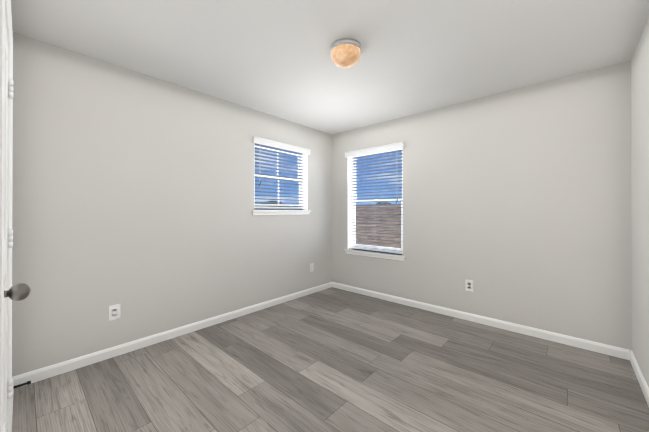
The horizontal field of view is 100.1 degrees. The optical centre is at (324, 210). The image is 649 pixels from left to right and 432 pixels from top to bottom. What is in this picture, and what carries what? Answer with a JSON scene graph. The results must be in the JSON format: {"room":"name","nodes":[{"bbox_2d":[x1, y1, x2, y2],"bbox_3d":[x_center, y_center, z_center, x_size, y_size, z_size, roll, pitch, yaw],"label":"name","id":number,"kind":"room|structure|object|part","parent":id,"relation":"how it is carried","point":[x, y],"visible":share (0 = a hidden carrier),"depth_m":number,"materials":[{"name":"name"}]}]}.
{"room":"empty bedroom","nodes":[
{"label":"empty bedroom","id":0,"kind":"room"},
{"bbox_2d":[12,32,331,376],"bbox_3d":[-1.061,0.003,3.154,0.140,2.440,3.650,0,0,42],"label":"wall","id":1,"kind":"structure","parent":0,"point":[133,194],"depth_m":2.38,"materials":[{"name":"beige paint"}]},
{"bbox_2d":[109,304,119,320],"bbox_3d":[-1.754,0.852,2.272,0.008,0.125,0.078,0,0,42],"label":"electrical outlet","id":2,"kind":"object","parent":1,"relation":"attached to","point":[114,312],"visible":1,"depth_m":2.27,"materials":[{"name":"white plastic"}]},
{"bbox_2d":[12,282,331,388],"bbox_3d":[-1.004,1.182,3.100,0.013,0.082,3.370,0,0,42],"label":"baseboard","id":3,"kind":"structure","parent":1,"relation":"attached to","point":[37,375],"depth_m":2.42,"materials":[{"name":"white wood"}]},
{"bbox_2d":[254,146,302,208],"bbox_3d":[-0.630,-0.436,3.696,0.050,0.870,0.900,0,0,42],"label":"window","id":4,"kind":"structure","parent":1,"relation":"in","point":[278,204],"depth_m":3.74,"materials":[{"name":"white plastic"}]},
{"bbox_3d":[-0.630,-0.441,3.696,0.024,0.720,0.760,0,0,42],"label":"window glass","id":5,"kind":"part","parent":4,"relation":"part of","materials":[{"name":"clear glass"}]},
{"bbox_2d":[252,143,309,214],"bbox_3d":[-0.573,-0.404,3.644,0.107,0.934,0.952,0,0,42],"label":"window frame","id":6,"kind":"structure","parent":1,"relation":"in","point":[306,182],"depth_m":3.92,"materials":[{"name":"white"}]},
{"bbox_2d":[254,143,306,209],"bbox_3d":[-0.576,-0.438,3.647,0.054,0.862,0.892,0,0,42],"label":"window blind slats","id":7,"kind":"object","parent":6,"relation":"hanging from","point":[265,146],"visible":0.71,"depth_m":3.62,"materials":[{"name":"white plastic"}]},
{"bbox_2d":[259,144,260,185],"bbox_3d":[-0.785,-0.427,3.366,0.013,0.806,0.058,0,0,39],"label":"blind cord","id":8,"kind":"object","parent":7,"relation":"attached to","point":[260,164],"depth_m":3.36,"materials":[{"name":"white plastic"}]},
{"bbox_3d":[-0.540,0.041,3.614,0.019,0.044,0.952,0,0,42],"label":"window sill apron","id":9,"kind":"part","parent":6,"relation":"part of","materials":[{"name":"white wood"}]},
{"bbox_2d":[252,210,310,211],"bbox_3d":[-0.569,0.009,3.639,0.118,0.020,0.980,0,0,42],"label":"window sill","id":10,"kind":"structure","parent":1,"relation":"attached to","point":[281,210],"depth_m":3.56,"materials":[{"name":"white wood"}]},
{"bbox_2d":[253,136,310,154],"bbox_3d":[-0.531,-0.845,3.608,0.044,0.076,0.952,0,0,42],"label":"window valance","id":11,"kind":"object","parent":1,"relation":"attached to","point":[270,143],"visible":0.9,"depth_m":3.54,"materials":[{"name":"white"}]},
{"bbox_2d":[310,263,313,271],"bbox_3d":[-0.187,0.844,4.012,0.008,0.125,0.078,0,0,42],"label":"electrical outlet","id":12,"kind":"object","parent":1,"relation":"attached to","point":[311,267],"visible":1,"depth_m":4.00,"materials":[{"name":"white plastic"}]},
{"bbox_2d":[11,0,648,134],"bbox_3d":[0.182,-1.280,2.038,3.486,0.120,3.650,0,0,42],"label":"ceiling","id":13,"kind":"structure","parent":0,"point":[272,57],"depth_m":2.00,"materials":[{"name":"paint"}]},
{"bbox_2d":[330,38,361,68],"bbox_3d":[0.160,-1.150,2.040,0.234,0.140,0.234,0,0,42],"label":"ceiling light","id":14,"kind":"object","parent":13,"relation":"attached to","point":[345,53],"visible":1,"depth_m":1.97,"materials":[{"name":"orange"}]},
{"bbox_2d":[12,287,648,431],"bbox_3d":[0.182,1.280,2.031,3.486,0.120,3.650,0,0,42],"label":"floor","id":15,"kind":"structure","parent":0,"point":[332,359],"depth_m":1.92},
{"bbox_2d":[332,61,631,350],"bbox_3d":[1.357,0.003,3.339,3.206,2.440,0.140,0,0,42],"label":"wall","id":16,"kind":"structure","parent":0,"point":[516,206],"depth_m":2.72,"materials":[{"name":"beige paint"}]},
{"bbox_2d":[344,142,404,157],"bbox_3d":[0.672,-0.844,3.833,0.952,0.076,0.044,0,0,42],"label":"window valance","id":17,"kind":"object","parent":16,"relation":"attached to","point":[399,145],"visible":1,"depth_m":3.78,"materials":[{"name":"white"}]},
{"bbox_2d":[344,249,405,257],"bbox_3d":[0.706,0.607,3.867,0.980,0.020,0.118,0,0,42],"label":"window sill","id":18,"kind":"structure","parent":16,"relation":"attached to","point":[378,253],"depth_m":3.79,"materials":[{"name":"white wood"}]},
{"bbox_2d":[346,157,404,260],"bbox_3d":[0.710,-0.105,3.873,0.952,1.531,0.107,0,0,42],"label":"window frame","id":19,"kind":"structure","parent":16,"relation":"in","point":[349,216],"depth_m":4.16,"materials":[{"name":"white wood"}]},
{"bbox_2d":[348,150,402,254],"bbox_3d":[0.713,-0.139,3.877,0.892,1.459,0.054,0,0,42],"label":"window blind slats","id":20,"kind":"object","parent":19,"relation":"hanging from","point":[377,192],"visible":0.69,"depth_m":3.84,"materials":[{"name":"white plastic"}]},
{"bbox_2d":[373,153,373,211],"bbox_3d":[0.695,-0.127,3.858,0.002,1.403,0.002,0,0,42],"label":"blind cord","id":21,"kind":"object","parent":20,"relation":"attached to","point":[373,153],"depth_m":3.86,"materials":[{"name":"white fabric"}]},
{"bbox_2d":[375,153,375,249],"bbox_3d":[0.731,-0.127,3.897,0.002,1.403,0.002,0,0,42],"label":"blind cord","id":22,"kind":"object","parent":20,"relation":"attached to","point":[375,190],"depth_m":3.90,"materials":[{"name":"white fabric"}]},
{"bbox_2d":[396,149,397,202],"bbox_3d":[0.961,-0.461,3.609,0.025,0.735,0.012,0,0,42],"label":"blind cord","id":23,"kind":"object","parent":20,"relation":"attached to","point":[396,149],"depth_m":3.61,"materials":[{"name":"white fabric"}]},
{"bbox_3d":[0.681,0.639,3.839,0.952,0.044,0.019,0,0,42],"label":"window sill apron","id":24,"kind":"part","parent":19,"relation":"part of","materials":[{"name":"white wood"}]},
{"bbox_2d":[351,148,402,252],"bbox_3d":[0.761,-0.137,3.930,0.900,1.467,0.050,0,0,42],"label":"window","id":25,"kind":"structure","parent":16,"relation":"in","point":[370,247],"depth_m":3.99,"materials":[{"name":"white plastic"}]},
{"bbox_3d":[0.762,-0.142,3.931,0.760,1.317,0.024,0,0,42],"label":"window glass","id":26,"kind":"part","parent":25,"relation":"part of","materials":[{"name":"clear glass"}]},
{"bbox_2d":[466,280,472,291],"bbox_3d":[1.606,0.835,3.012,0.078,0.125,0.008,0,0,42],"label":"electrical outlet","id":27,"kind":"object","parent":16,"relation":"attached to","point":[469,285],"visible":1,"depth_m":3.01,"materials":[{"name":"white plastic"}]},
{"bbox_2d":[332,282,629,359],"bbox_3d":[1.305,1.182,3.279,3.180,0.082,0.013,0,0,42],"label":"baseboard","id":28,"kind":"structure","parent":16,"relation":"attached to","point":[614,351],"depth_m":2.78,"materials":[{"name":"white wood"}]},
{"bbox_2d":[631,18,648,386],"bbox_3d":[1.425,-0.003,0.915,0.140,2.440,3.650,0,0,42],"label":"wall","id":29,"kind":"structure","parent":0,"point":[640,180],"depth_m":1.93,"materials":[{"name":"beige paint"}]},
{"bbox_2d":[630,350,648,405],"bbox_3d":[1.368,1.176,0.963,0.013,0.082,3.370,0,0,42],"label":"baseboard","id":30,"kind":"structure","parent":29,"relation":"attached to","point":[640,378],"depth_m":1.91,"materials":[{"name":"white wood"}]},
{"bbox_3d":[-0.992,-0.004,0.731,3.206,2.440,0.140,0,0,42],"label":"wall","id":31,"kind":"structure","parent":0,"visible":0},
{"bbox_2d":[0,0,12,431],"bbox_3d":[-1.304,0.166,1.022,0.937,2.102,0.156,0,0,42],"label":"door frame","id":32,"kind":"structure","parent":31,"relation":"attached to","point":[5,8],"depth_m":1.15,"materials":[{"name":"white wood"}]},
{"bbox_2d":[3,20,12,431],"bbox_3d":[-1.275,0.193,1.068,0.826,2.025,0.054,0,0,42],"label":"room door","id":33,"kind":"structure","parent":31,"relation":"in","point":[5,240],"depth_m":1.27,"materials":[{"name":"white wood"}]},
{"bbox_3d":[-1.559,0.140,1.347,0.032,1.580,0.019,0,0,42],"label":"door hinges","id":34,"kind":"part","parent":33,"relation":"part of","materials":[{"name":"silver metal"}]},
{"bbox_2d":[4,283,30,300],"bbox_3d":[-0.984,0.262,0.863,0.068,0.064,0.069,0,0,42],"label":"door knob","id":35,"kind":"object","parent":33,"relation":"attached to","point":[18,292],"depth_m":0.85,"materials":[{"name":"grey metal"}]},
{"bbox_2d":[12,378,30,414],"bbox_3d":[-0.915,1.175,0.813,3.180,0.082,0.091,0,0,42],"label":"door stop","id":36,"kind":"structure","parent":31,"relation":"attached to","point":[23,384],"depth_m":1.81,"materials":[{"name":"black metal"}]},
{"bbox_3d":[-2.137,4.469,1.843,120.000,0.100,120.000,0,0,42],"label":"ground","id":37,"kind":"structure","parent":0,"visible":0},
{"bbox_2d":[255,200,281,203],"bbox_3d":[-10.008,2.747,38.175,8.563,8.443,8.786,0,0,42],"label":"tree","id":38,"kind":"object","parent":37,"relation":"on","point":[270,203],"depth_m":38.84,"materials":[{"name":"green plant"}]},
{"label":"outside","id":39,"kind":"structure","parent":0,"visible":0},
{"bbox_2d":[356,205,400,247],"bbox_3d":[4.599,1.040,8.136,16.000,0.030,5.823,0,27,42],"label":"fence","id":40,"kind":"structure","parent":39,"point":[365,209],"depth_m":11.29,"materials":[{"name":"brown wood"}]}
]}

